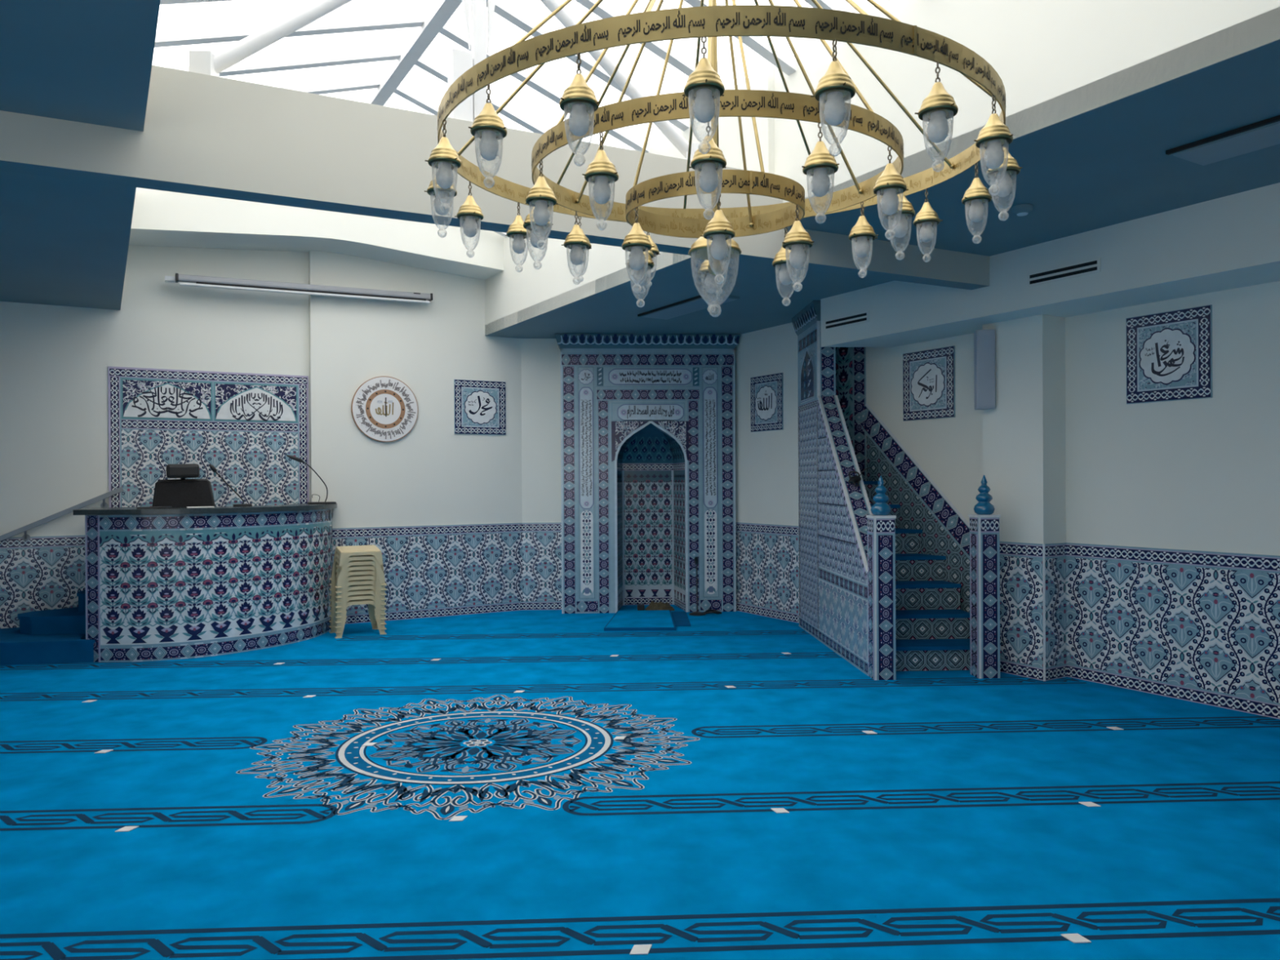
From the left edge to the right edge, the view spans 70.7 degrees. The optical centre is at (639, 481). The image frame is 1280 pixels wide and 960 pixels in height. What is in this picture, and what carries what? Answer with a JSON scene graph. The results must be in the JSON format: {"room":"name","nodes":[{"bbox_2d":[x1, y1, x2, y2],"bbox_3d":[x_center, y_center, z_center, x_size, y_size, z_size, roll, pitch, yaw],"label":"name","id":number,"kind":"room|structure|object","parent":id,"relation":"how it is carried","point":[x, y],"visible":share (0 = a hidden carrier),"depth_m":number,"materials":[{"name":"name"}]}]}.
{"room":"mosque","nodes":[
{"label":"mosque","id":0,"kind":"room"},
{"bbox_2d":[0,245,522,537],"bbox_3d":[-5.234,-0.978,8.220,9.119,4.900,0.300,0,0,-29],"label":"wall","id":1,"kind":"structure","parent":0,"point":[55,360],"depth_m":9.11,"materials":[{"name":"paint"}]},
{"bbox_2d":[0,534,85,628],"bbox_3d":[-5.578,0.982,7.966,1.650,0.984,0.012,0,0,-29],"label":"trim","id":2,"kind":"structure","parent":1,"relation":"attached to","point":[38,573],"depth_m":8.07,"materials":[{"name":"tile"}]},
{"bbox_2d":[0,486,123,541],"bbox_3d":[-5.385,0.381,8.033,1.376,0.663,0.078,0,0,-29],"label":"handrail","id":3,"kind":"object","parent":1,"relation":"attached to","point":[25,537],"visible":0.94,"depth_m":8.08,"materials":[{"name":"metal"}]},
{"bbox_2d":[107,366,309,507],"bbox_3d":[-4.137,-0.297,8.753,1.755,1.545,0.017,0,0,-29],"label":"tile panel","id":4,"kind":"object","parent":1,"relation":"attached to","point":[246,426],"visible":0.78,"depth_m":8.76,"materials":[{"name":"tile"}]},
{"bbox_2d":[164,273,432,303],"bbox_3d":[-3.326,-1.912,9.003,2.506,0.142,0.180,0,0,-29],"label":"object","id":5,"kind":"object","parent":1,"relation":"attached to","point":[196,280],"visible":1,"depth_m":8.88,"materials":[{"name":"metal"}]},
{"bbox_2d":[128,187,503,279],"bbox_3d":[-3.163,-2.823,8.960,3.592,1.235,0.693,0,0,-29],"label":"trim","id":6,"kind":"structure","parent":1,"relation":"attached to","point":[160,218],"depth_m":8.66,"materials":[{"name":"paint"}]},
{"bbox_2d":[351,376,417,441],"bbox_3d":[-2.663,-0.759,9.434,0.686,0.686,0.032,0,0,-29],"label":"round plaque","id":7,"kind":"object","parent":1,"relation":"attached to","point":[384,408],"visible":1,"depth_m":9.42,"materials":[{"name":"ceramic"}]},
{"bbox_2d":[332,522,523,623],"bbox_3d":[-2.296,0.962,9.643,2.219,0.984,0.012,0,0,-29],"label":"trim","id":8,"kind":"structure","parent":1,"relation":"attached to","point":[437,571],"depth_m":9.75,"materials":[{"name":"tile"}]},
{"bbox_2d":[453,379,506,435],"bbox_3d":[-1.758,-0.818,9.941,0.588,0.592,0.018,0,0,-29],"label":"plaque","id":9,"kind":"object","parent":1,"relation":"attached to","point":[479,406],"visible":1,"depth_m":9.93,"materials":[{"name":"tile"}]},
{"bbox_2d":[154,0,848,237],"bbox_3d":[-1.183,-2.870,5.738,3.538,0.670,8.450,0,0,-31],"label":"window","id":10,"kind":"structure","parent":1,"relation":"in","point":[424,26],"depth_m":6.11,"materials":[{"name":"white glass"}]},
{"bbox_2d":[424,0,1022,317],"bbox_3d":[0.284,-1.855,3.514,2.222,2.427,2.184,0,0,17],"label":"chandelier","id":11,"kind":"object","parent":10,"relation":"hanging from","point":[704,98],"visible":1,"depth_m":3.05,"materials":[{"name":"gold metal"}]},
{"bbox_2d":[434,191,450,215],"bbox_3d":[-0.756,-1.061,3.448,0.061,0.084,0.061,0,0,-35],"label":"diffuser","id":12,"kind":"object","parent":11,"relation":"attached to","point":[443,197],"depth_m":3.43,"materials":[{"name":"glass"}]},
{"bbox_2d":[435,161,453,188],"bbox_3d":[-0.670,-1.048,3.094,0.061,0.084,0.061,0,0,14],"label":"diffuser","id":13,"kind":"object","parent":11,"relation":"attached to","point":[444,173],"depth_m":3.07,"materials":[{"name":"glass"}]},
{"bbox_2d":[462,215,477,237],"bbox_3d":[-0.716,-1.075,3.810,0.061,0.084,0.061,0,0,7],"label":"diffuser","id":14,"kind":"object","parent":11,"relation":"attached to","point":[469,226],"depth_m":3.79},
{"bbox_2d":[479,130,498,160],"bbox_3d":[-0.467,-1.037,2.792,0.061,0.084,0.061,0,0,-27],"label":"diffuser","id":15,"kind":"object","parent":11,"relation":"attached to","point":[488,143],"depth_m":2.77,"materials":[{"name":"glass"}]},
{"bbox_2d":[511,234,525,253],"bbox_3d":[-0.555,-1.088,4.136,0.061,0.084,0.061,0,0,-42],"label":"diffuser","id":16,"kind":"object","parent":11,"relation":"attached to","point":[518,245],"depth_m":4.12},
{"bbox_2d":[529,225,545,248],"bbox_3d":[-0.409,-0.974,3.593,0.061,0.084,0.061,0,0,19],"label":"diffuser","id":17,"kind":"object","parent":11,"relation":"attached to","point":[539,230],"depth_m":3.57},
{"bbox_2d":[533,200,550,226],"bbox_3d":[-0.353,-0.960,3.233,0.061,0.084,0.061,0,0,31],"label":"diffuser","id":18,"kind":"object","parent":11,"relation":"attached to","point":[541,215],"depth_m":3.21,"materials":[{"name":"glass"}]},
{"bbox_2d":[569,244,583,265],"bbox_3d":[-0.277,-0.987,3.932,0.061,0.084,0.061,0,0,7],"label":"bulb","id":19,"kind":"object","parent":11,"relation":"attached to","point":[576,255],"depth_m":3.91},
{"bbox_2d":[568,102,589,136],"bbox_3d":[-0.174,-1.030,2.576,0.061,0.084,0.061,0,0,22],"label":"diffuser","id":20,"kind":"object","parent":11,"relation":"attached to","point":[579,117],"depth_m":2.56,"materials":[{"name":"glass"}]},
{"bbox_2d":[580,248,585,264],"bbox_3d":[-0.292,-1.098,4.388,0.061,0.084,0.061,0,0,-1],"label":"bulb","id":21,"kind":"object","parent":11,"relation":"attached to","point":[584,252],"depth_m":4.37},
{"bbox_2d":[592,176,610,204],"bbox_3d":[-0.125,-0.950,2.949,0.061,0.084,0.061,0,0,42],"label":"diffuser","id":22,"kind":"object","parent":11,"relation":"attached to","point":[601,188],"depth_m":2.93,"materials":[{"name":"glass"}]},
{"bbox_2d":[628,245,644,270],"bbox_3d":[-0.012,-0.829,3.357,0.061,0.084,0.061,0,0,32],"label":"bulb","id":23,"kind":"object","parent":11,"relation":"attached to","point":[637,257],"depth_m":3.34,"materials":[{"name":"glass"}]},
{"bbox_2d":[633,265,648,286],"bbox_3d":[0.002,-0.842,3.700,0.061,0.084,0.061,0,0,42],"label":"bulb","id":24,"kind":"object","parent":11,"relation":"attached to","point":[638,275],"depth_m":3.68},
{"bbox_2d":[693,88,715,123],"bbox_3d":[0.176,-1.027,2.474,0.061,0.084,0.061,0,0,4],"label":"diffuser","id":25,"kind":"object","parent":11,"relation":"attached to","point":[704,107],"depth_m":2.45,"materials":[{"name":"glass"}]},
{"bbox_2d":[698,162,718,192],"bbox_3d":[0.214,-0.947,2.817,0.061,0.084,0.061,0,0,4],"label":"diffuser","id":26,"kind":"object","parent":11,"relation":"attached to","point":[708,176],"depth_m":2.80,"materials":[{"name":"glass"}]},
{"bbox_2d":[704,272,718,293],"bbox_3d":[0.305,-0.849,3.859,0.061,0.084,0.061,0,0,-39],"label":"bulb","id":27,"kind":"object","parent":11,"relation":"attached to","point":[710,286],"depth_m":3.84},
{"bbox_2d":[710,234,728,259],"bbox_3d":[0.278,-0.823,3.174,0.061,0.084,0.061,0,0,-11],"label":"bulb","id":28,"kind":"object","parent":11,"relation":"attached to","point":[718,249],"depth_m":3.15,"materials":[{"name":"glass"}]},
{"bbox_2d":[718,259,725,276],"bbox_3d":[0.368,-1.000,4.215,0.061,0.084,0.061,0,0,-16],"label":"bulb","id":29,"kind":"object","parent":11,"relation":"attached to","point":[722,261],"depth_m":4.20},
{"bbox_2d":[778,262,793,284],"bbox_3d":[0.596,-0.843,3.676,0.061,0.084,0.061,0,0,-30],"label":"bulb","id":30,"kind":"object","parent":11,"relation":"attached to","point":[784,277],"depth_m":3.66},
{"bbox_2d":[789,244,805,268],"bbox_3d":[0.582,-0.830,3.333,0.061,0.084,0.061,0,0,-21],"label":"bulb","id":31,"kind":"object","parent":11,"relation":"attached to","point":[797,255],"depth_m":3.31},
{"bbox_2d":[810,168,830,196],"bbox_3d":[0.575,-0.950,2.872,0.061,0.084,0.061,0,0,15],"label":"diffuser","id":32,"kind":"object","parent":11,"relation":"attached to","point":[820,180],"depth_m":2.85,"materials":[{"name":"glass"}]},
{"bbox_2d":[823,91,846,125],"bbox_3d":[0.540,-1.030,2.498,0.061,0.084,0.061,0,0,-38],"label":"diffuser","id":33,"kind":"object","parent":11,"relation":"attached to","point":[834,111],"depth_m":2.48,"materials":[{"name":"glass"}]},
{"bbox_2d":[854,235,869,257],"bbox_3d":[0.936,-0.986,3.799,0.061,0.084,0.061,0,0,-40],"label":"bulb","id":34,"kind":"object","parent":11,"relation":"attached to","point":[862,245],"depth_m":3.78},
{"bbox_2d":[880,188,898,214],"bbox_3d":[0.859,-0.960,3.100,0.061,0.084,0.061,0,0,27],"label":"bulb","id":35,"kind":"object","parent":11,"relation":"attached to","point":[890,199],"depth_m":3.08,"materials":[{"name":"glass"}]},
{"bbox_2d":[891,213,908,237],"bbox_3d":[0.991,-0.973,3.439,0.061,0.084,0.061,0,0,39],"label":"bulb","id":36,"kind":"object","parent":11,"relation":"attached to","point":[901,229],"depth_m":3.42,"materials":[{"name":"glass"}]},
{"bbox_2d":[919,222,933,242],"bbox_3d":[1.251,-1.087,3.938,0.061,0.084,0.061,0,0,26],"label":"bulb","id":37,"kind":"object","parent":11,"relation":"attached to","point":[926,230],"depth_m":3.92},
{"bbox_2d":[927,111,948,142],"bbox_3d":[0.873,-1.036,2.644,0.061,0.084,0.061,0,0,11],"label":"bulb","id":38,"kind":"object","parent":11,"relation":"attached to","point":[938,124],"depth_m":2.62,"materials":[{"name":"glass"}]},
{"bbox_2d":[968,199,984,222],"bbox_3d":[1.337,-1.074,3.584,0.061,0.084,0.061,0,0,-23],"label":"bulb","id":39,"kind":"object","parent":11,"relation":"attached to","point":[976,210],"depth_m":3.56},
{"bbox_2d":[983,139,1004,168],"bbox_3d":[1.136,-1.047,2.896,0.061,0.084,0.061,0,0,-30],"label":"bulb","id":40,"kind":"object","parent":11,"relation":"attached to","point":[993,158],"depth_m":2.88,"materials":[{"name":"glass"}]},
{"bbox_2d":[994,171,1012,196],"bbox_3d":[1.298,-1.060,3.222,0.061,0.084,0.061,0,0,18],"label":"bulb","id":41,"kind":"object","parent":11,"relation":"attached to","point":[1006,184],"depth_m":3.20,"materials":[{"name":"glass"}]},
{"bbox_2d":[484,0,1279,335],"bbox_3d":[-1.157,-2.458,5.699,3.778,1.694,8.598,0,0,-31],"label":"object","id":42,"kind":"structure","parent":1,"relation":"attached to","point":[1041,51],"depth_m":4.54,"materials":[{"name":"paint"}]},
{"bbox_2d":[520,338,561,522],"bbox_3d":[-0.171,-0.241,10.621,2.565,3.364,0.765,0,0,-3],"label":"wall","id":43,"kind":"structure","parent":0,"point":[540,358],"depth_m":10.19,"materials":[{"name":"paint"}]},
{"bbox_2d":[522,522,561,609],"bbox_3d":[-1.089,0.954,10.190,0.478,0.984,0.012,0,0,-3],"label":"trim","id":44,"kind":"structure","parent":43,"relation":"attached to","point":[541,541],"depth_m":10.19,"materials":[{"name":"tile"}]},
{"bbox_2d":[0,604,1279,959],"bbox_3d":[-1.145,1.519,3.301,11.180,0.122,13.443,0,0,-31],"label":"floor","id":45,"kind":"structure","parent":0,"point":[958,828],"depth_m":4.03,"materials":[{"name":"carpet"}]},
{"bbox_2d":[0,590,95,665],"bbox_3d":[-5.563,1.226,7.348,1.978,0.500,1.097,0,0,-29],"label":"carpeted steps","id":46,"kind":"structure","parent":45,"relation":"on","point":[55,636],"depth_m":7.37,"materials":[{"name":"carpet"}]},
{"bbox_2d":[83,699,97,702],"bbox_3d":[-3.675,1.465,6.025,0.072,0.003,0.052,0,0,-3],"label":"tag","id":47,"kind":"object","parent":45,"relation":"on","point":[92,700],"visible":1,"depth_m":6.03,"materials":[{"name":"paper"}]},
{"bbox_2d":[94,749,113,753],"bbox_3d":[-2.908,1.463,4.895,0.072,0.003,0.052,0,0,-3],"label":"tag","id":48,"kind":"object","parent":45,"relation":"on","point":[105,750],"visible":1,"depth_m":4.89,"materials":[{"name":"paper"}]},
{"bbox_2d":[115,826,138,831],"bbox_3d":[-2.159,1.461,3.798,0.072,0.003,0.052,0,0,-3],"label":"tag","id":49,"kind":"object","parent":45,"relation":"on","point":[126,828],"visible":1,"depth_m":3.79,"materials":[{"name":"paper"}]},
{"bbox_2d":[151,463,215,507],"bbox_3d":[-4.040,0.387,8.028,0.539,1.101,0.572,0,0,-29],"label":"office chair","id":50,"kind":"object","parent":45,"relation":"on","point":[183,492],"visible":0.36,"depth_m":8.18,"materials":[{"name":"black"}]},
{"bbox_2d":[72,502,337,662],"bbox_3d":[-3.769,0.843,8.132,2.240,1.243,1.256,0,0,-30],"label":"desk","id":51,"kind":"object","parent":45,"relation":"on","point":[174,583],"visible":0.94,"depth_m":7.54,"materials":[{"name":"tile"}]},
{"bbox_2d":[136,506,172,508],"bbox_3d":[-4.075,0.217,7.574,0.260,0.014,0.120,0,0,-29],"label":"folder","id":52,"kind":"object","parent":51,"relation":"on","point":[160,507],"visible":0.99,"depth_m":7.53,"materials":[{"name":"black plastic"}]},
{"bbox_2d":[186,506,214,507],"bbox_3d":[-3.796,0.219,7.794,0.210,0.006,0.148,0,0,-29],"label":"paper sheets","id":53,"kind":"object","parent":51,"relation":"on","point":[203,506],"visible":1,"depth_m":7.75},
{"bbox_2d":[72,502,337,515],"bbox_3d":[-3.708,0.243,8.086,2.356,0.043,1.030,0,0,-39],"label":"countertop","id":54,"kind":"structure","parent":51,"relation":"on","point":[294,507],"depth_m":7.54,"materials":[{"name":"stone"}]},
{"bbox_2d":[208,463,252,506],"bbox_3d":[-3.626,0.031,7.990,0.342,0.379,0.100,0,0,-29],"label":"microphone","id":55,"kind":"object","parent":51,"relation":"on","point":[213,468],"visible":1,"depth_m":7.98,"materials":[{"name":"black plastic"}]},
{"bbox_2d":[286,454,336,504],"bbox_3d":[-3.187,-0.021,8.743,0.447,0.477,0.120,0,0,-29],"label":"microphone","id":56,"kind":"object","parent":51,"relation":"on","point":[300,460],"visible":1,"depth_m":8.73,"materials":[{"name":"black plastic"}]},
{"bbox_2d":[328,599,386,638],"bbox_3d":[-2.716,1.291,8.675,0.466,0.333,0.392,0,0,-28],"label":"plastic stool","id":57,"kind":"object","parent":45,"relation":"on","point":[371,602],"visible":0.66,"depth_m":8.61,"materials":[{"name":"plastic"}]},
{"bbox_2d":[328,594,386,633],"bbox_3d":[-2.715,1.242,8.673,0.466,0.333,0.392,0,1,-28],"label":"plastic stool","id":58,"kind":"object","parent":57,"relation":"on","point":[359,597],"visible":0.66,"depth_m":8.57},
{"bbox_2d":[328,589,386,628],"bbox_3d":[-2.714,1.192,8.671,0.466,0.333,0.392,0,2,-28],"label":"plastic stool","id":59,"kind":"object","parent":58,"relation":"on","point":[358,592],"visible":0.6,"depth_m":8.55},
{"bbox_2d":[328,583,386,623],"bbox_3d":[-2.715,1.145,8.673,0.466,0.345,0.392,0,0,-28],"label":"plastic stool","id":60,"kind":"object","parent":59,"relation":"on","point":[357,587],"visible":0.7,"depth_m":8.55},
{"bbox_2d":[328,577,386,618],"bbox_3d":[-2.715,1.096,8.671,0.466,0.349,0.392,0,0,-28],"label":"plastic stool","id":61,"kind":"object","parent":60,"relation":"on","point":[357,582],"visible":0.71,"depth_m":8.54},
{"bbox_2d":[328,572,386,613],"bbox_3d":[-2.714,1.047,8.669,0.466,0.353,0.392,0,0,-28],"label":"plastic stool","id":62,"kind":"object","parent":61,"relation":"on","point":[356,577],"visible":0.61,"depth_m":8.54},
{"bbox_2d":[328,567,386,608],"bbox_3d":[-2.712,0.998,8.666,0.466,0.356,0.391,0,0,-28],"label":"plastic stool","id":63,"kind":"object","parent":62,"relation":"on","point":[355,572],"visible":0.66,"depth_m":8.54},
{"bbox_2d":[328,562,386,603],"bbox_3d":[-2.711,0.950,8.662,0.466,0.360,0.391,0,0,-28],"label":"plastic stool","id":64,"kind":"object","parent":63,"relation":"on","point":[356,566],"visible":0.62,"depth_m":8.53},
{"bbox_2d":[328,556,386,598],"bbox_3d":[-2.709,0.901,8.658,0.466,0.364,0.390,0,0,-28],"label":"plastic stool","id":65,"kind":"object","parent":64,"relation":"on","point":[356,562],"visible":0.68,"depth_m":8.52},
{"bbox_2d":[328,552,386,593],"bbox_3d":[-2.707,0.852,8.653,0.466,0.367,0.390,0,0,-28],"label":"plastic stool","id":66,"kind":"object","parent":65,"relation":"on","point":[356,557],"visible":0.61,"depth_m":8.51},
{"bbox_2d":[328,545,386,588],"bbox_3d":[-2.704,0.804,8.648,0.466,0.371,0.389,0,0,-28],"label":"plastic stool","id":67,"kind":"object","parent":66,"relation":"on","point":[344,552],"visible":0.92,"depth_m":8.54,"materials":[{"name":"plastic"}]},
{"bbox_2d":[361,742,377,746],"bbox_3d":[-1.499,1.456,5.003,0.072,0.003,0.052,0,0,-3],"label":"tag","id":68,"kind":"object","parent":45,"relation":"on","point":[366,744],"visible":1,"depth_m":5.00,"materials":[{"name":"paper"}]},
{"bbox_2d":[448,815,467,821],"bbox_3d":[-0.784,1.454,3.896,0.072,0.003,0.052,0,0,-3],"label":"tag","id":69,"kind":"object","parent":45,"relation":"on","point":[460,818],"visible":1,"depth_m":3.89,"materials":[{"name":"paper"}]},
{"bbox_2d":[513,690,524,693],"bbox_3d":[-0.834,1.450,6.234,0.072,0.003,0.052,0,0,-3],"label":"tag","id":70,"kind":"object","parent":45,"relation":"on","point":[516,691],"visible":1,"depth_m":6.22,"materials":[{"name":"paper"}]},
{"bbox_2d":[613,736,626,739],"bbox_3d":[-0.114,1.448,5.101,0.072,0.003,0.052,0,0,-3],"label":"tag","id":71,"kind":"object","parent":45,"relation":"on","point":[616,737],"visible":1,"depth_m":5.09,"materials":[{"name":"paper"}]},
{"bbox_2d":[604,609,675,631],"bbox_3d":[-0.005,1.425,9.298,0.742,0.032,1.170,0,0,-3],"label":"rug","id":72,"kind":"object","parent":45,"relation":"on","point":[661,620],"visible":1,"depth_m":9.10,"materials":[{"name":"carpet"}]},
{"bbox_2d":[629,944,652,955],"bbox_3d":[0.003,1.452,2.801,0.072,0.003,0.052,0,0,-3],"label":"tag","id":73,"kind":"object","parent":45,"relation":"on","point":[637,948],"visible":1,"depth_m":2.80,"materials":[{"name":"paper"}]},
{"bbox_2d":[636,604,644,610],"bbox_3d":[0.009,1.405,10.089,0.080,0.068,0.090,0,0,-3],"label":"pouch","id":74,"kind":"object","parent":45,"relation":"on","point":[639,606],"visible":0.92,"depth_m":10.04,"materials":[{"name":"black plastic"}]},
{"bbox_2d":[555,333,740,613],"bbox_3d":[0.082,-0.090,10.213,2.033,3.060,0.685,0,0,-3],"label":"mihrab","id":75,"kind":"object","parent":45,"relation":"on","point":[648,420],"visible":0.99,"depth_m":9.95,"materials":[{"name":"tile"}]},
{"bbox_2d":[644,600,675,610],"bbox_3d":[0.217,1.388,10.124,0.343,0.098,0.188,0,0,-3],"label":"folded cloth","id":76,"kind":"object","parent":45,"relation":"on","point":[659,606],"visible":0.95,"depth_m":10.07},
{"bbox_2d":[671,611,690,626],"bbox_3d":[0.427,1.432,9.448,0.155,0.013,0.938,0,0,0],"label":"carpet strip","id":77,"kind":"object","parent":45,"relation":"on","point":[680,618],"visible":0.91,"depth_m":9.36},
{"bbox_2d":[688,556,705,616],"bbox_3d":[0.618,1.123,9.762,0.184,0.630,0.184,0,0,-3],"label":"microphone stand","id":78,"kind":"object","parent":45,"relation":"on","point":[696,613],"visible":1,"depth_m":9.75,"materials":[{"name":"black plastic"}]},
{"bbox_2d":[703,608,721,613],"bbox_3d":[0.781,1.413,9.791,0.224,0.050,0.139,0,0,-3],"label":"cable","id":79,"kind":"object","parent":45,"relation":"on","point":[709,611],"visible":0.98,"depth_m":9.78,"materials":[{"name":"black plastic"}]},
{"bbox_2d":[724,685,736,688],"bbox_3d":[0.635,1.442,6.344,0.072,0.003,0.052,0,0,-3],"label":"tag","id":80,"kind":"object","parent":45,"relation":"on","point":[728,686],"visible":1,"depth_m":6.33,"materials":[{"name":"paper"}]},
{"bbox_2d":[770,808,789,813],"bbox_3d":[0.616,1.446,3.969,0.072,0.003,0.052,0,0,-3],"label":"tag","id":81,"kind":"object","parent":45,"relation":"on","point":[775,810],"visible":1,"depth_m":3.97,"materials":[{"name":"paper"}]},
{"bbox_2d":[862,730,877,733],"bbox_3d":[1.320,1.440,5.187,0.072,0.003,0.052,0,0,-3],"label":"tag","id":82,"kind":"object","parent":45,"relation":"on","point":[864,731],"visible":1,"depth_m":5.19,"materials":[{"name":"paper"}]},
{"bbox_2d":[791,300,1000,679],"bbox_3d":[2.188,-0.096,7.780,1.232,3.060,2.446,0,0,-3],"label":"minbar","id":83,"kind":"object","parent":45,"relation":"on","point":[893,577],"visible":0.99,"depth_m":7.53,"materials":[{"name":"tile"}]},
{"bbox_2d":[848,466,870,486],"bbox_3d":[1.776,-0.040,7.327,0.173,0.160,0.115,0,0,21],"label":"microphone","id":84,"kind":"object","parent":83,"relation":"on","point":[855,479],"visible":1,"depth_m":7.31,"materials":[{"name":"black plastic"}]},
{"bbox_2d":[1060,933,1091,942],"bbox_3d":[1.379,1.444,2.855,0.072,0.003,0.052,0,0,-3],"label":"tag","id":85,"kind":"object","parent":45,"relation":"on","point":[1074,938],"visible":1,"depth_m":2.85,"materials":[{"name":"paper"}]},
{"bbox_2d":[1078,801,1100,806],"bbox_3d":[2.006,1.439,4.026,0.072,0.003,0.052,0,0,-3],"label":"tag","id":86,"kind":"object","parent":45,"relation":"on","point":[1086,803],"visible":1,"depth_m":4.03,"materials":[{"name":"paper"}]},
{"bbox_2d":[1106,726,1124,729],"bbox_3d":[2.760,1.432,5.242,0.072,0.003,0.052,0,0,-3],"label":"tag","id":87,"kind":"object","parent":45,"relation":"on","point":[1110,727],"visible":1,"depth_m":5.24,"materials":[{"name":"paper"}]},
{"bbox_2d":[0,0,1279,338],"bbox_3d":[-0.948,-1.666,3.488,10.585,0.120,12.954,0,0,-31],"label":"ceiling","id":88,"kind":"structure","parent":0,"point":[64,242],"depth_m":4.90,"materials":[{"name":"blue paint"}]},
{"bbox_2d":[0,65,989,289],"bbox_3d":[-1.915,-1.651,4.388,9.895,0.525,0.158,0,0,-27],"label":"ceiling beam","id":89,"kind":"structure","parent":88,"relation":"attached to","point":[204,135],"depth_m":4.51,"materials":[{"name":"paint"}]},
{"bbox_2d":[188,0,701,160],"bbox_3d":[-0.877,-2.512,4.905,2.823,1.185,0.132,0,0,-27],"label":"trim","id":90,"kind":"structure","parent":89,"relation":"on","point":[459,61],"depth_m":4.82,"materials":[{"name":"white metal"}]},
{"bbox_2d":[637,293,739,319],"bbox_3d":[0.425,-1.609,8.324,0.342,0.023,1.170,0,0,-31],"label":"recessed light","id":91,"kind":"object","parent":88,"relation":"in","point":[697,303],"visible":0.94,"depth_m":8.25,"materials":[{"name":"blue paint"}]},
{"bbox_2d":[1012,204,1032,216],"bbox_3d":[2.259,-1.600,5.331,0.116,0.048,0.116,0,0,-3],"label":"smoke detector","id":92,"kind":"object","parent":88,"relation":"attached to","point":[1021,210],"visible":1,"depth_m":5.30,"materials":[{"name":"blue plastic"}]},
{"bbox_2d":[1165,115,1279,166],"bbox_3d":[3.031,-1.614,3.995,0.332,0.023,1.205,0,0,-31],"label":"recessed light","id":93,"kind":"object","parent":88,"relation":"in","point":[1264,134],"visible":1,"depth_m":4.29,"materials":[{"name":"blue paint"}]},
{"bbox_2d":[734,280,1279,555],"bbox_3d":[3.883,-0.253,5.566,0.200,3.364,11.543,0,0,-31],"label":"wall","id":94,"kind":"structure","parent":0,"point":[1199,474],"depth_m":6.27,"materials":[{"name":"paint"}]},
{"bbox_2d":[750,372,783,431],"bbox_3d":[1.342,-0.835,9.579,0.018,0.592,0.530,0,0,-31],"label":"plaque","id":95,"kind":"object","parent":94,"relation":"attached to","point":[766,391],"visible":1,"depth_m":9.56,"materials":[{"name":"tile"}]},
{"bbox_2d":[735,522,799,622],"bbox_3d":[1.341,0.943,9.605,0.012,0.984,1.290,0,0,-31],"label":"trim","id":96,"kind":"structure","parent":94,"relation":"attached to","point":[766,555],"depth_m":9.56,"materials":[{"name":"tile"}]},
{"bbox_2d":[825,311,869,330],"bbox_3d":[1.776,-1.384,7.769,0.008,0.090,0.526,0,0,-31],"label":"air vent","id":97,"kind":"object","parent":94,"relation":"attached to","point":[863,317],"visible":1,"depth_m":7.75,"materials":[{"name":"metal"}]},
{"bbox_2d":[902,345,955,421],"bbox_3d":[2.462,-0.831,7.713,0.018,0.592,0.555,0,0,-31],"label":"plaque","id":98,"kind":"object","parent":94,"relation":"attached to","point":[928,375],"visible":1,"depth_m":7.69,"materials":[{"name":"tile"}]},
{"bbox_2d":[973,328,995,409],"bbox_3d":[2.676,-0.852,6.880,0.258,0.600,0.162,0,0,-3],"label":"speaker","id":99,"kind":"object","parent":94,"relation":"attached to","point":[984,380],"visible":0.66,"depth_m":6.81},
{"bbox_2d":[1000,541,1043,680],"bbox_3d":[2.768,0.941,6.712,0.012,0.984,0.513,0,0,-31],"label":"trim","id":100,"kind":"structure","parent":94,"relation":"attached to","point":[1021,601],"depth_m":6.64,"materials":[{"name":"tile"}]},
{"bbox_2d":[982,314,1066,543],"bbox_3d":[2.892,0.063,6.787,0.286,2.737,0.513,0,0,-31],"label":"pillar","id":101,"kind":"structure","parent":94,"relation":"attached to","point":[1024,448],"depth_m":6.61,"materials":[{"name":"paint"}]},
{"bbox_2d":[1042,543,1045,680],"bbox_3d":[2.905,0.940,6.490,0.014,0.984,0.014,0,0,-3],"label":"trim","id":102,"kind":"structure","parent":94,"relation":"attached to","point":[1043,544],"depth_m":6.48,"materials":[{"name":"white plastic"}]},
{"bbox_2d":[820,182,1279,346],"bbox_3d":[4.209,-1.471,4.319,0.612,0.527,9.068,0,0,-31],"label":"beam","id":103,"kind":"structure","parent":94,"relation":"attached to","point":[1230,242],"depth_m":5.87,"materials":[{"name":"paint"}]},
{"bbox_2d":[1044,542,1066,680],"bbox_3d":[3.023,0.940,6.558,0.266,0.984,0.012,0,0,-31],"label":"trim","id":104,"kind":"structure","parent":94,"relation":"attached to","point":[1055,554],"depth_m":6.56,"materials":[{"name":"tile"}]},
{"bbox_2d":[1028,257,1100,286],"bbox_3d":[2.824,-1.395,6.024,0.008,0.090,0.522,0,0,-31],"label":"air vent","id":105,"kind":"object","parent":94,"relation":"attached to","point":[1091,266],"visible":1,"depth_m":6.01,"materials":[{"name":"metal"}]},
{"bbox_2d":[1125,304,1212,404],"bbox_3d":[3.499,-0.832,5.988,0.018,0.592,0.555,0,0,-31],"label":"plaque","id":106,"kind":"object","parent":94,"relation":"attached to","point":[1169,354],"visible":1,"depth_m":5.96,"materials":[{"name":"tile"}]},
{"bbox_2d":[1066,542,1279,719],"bbox_3d":[4.937,0.935,3.619,0.012,0.984,7.022,0,0,-31],"label":"trim","id":107,"kind":"structure","parent":94,"relation":"attached to","point":[1202,627],"depth_m":5.92,"materials":[{"name":"tile"}]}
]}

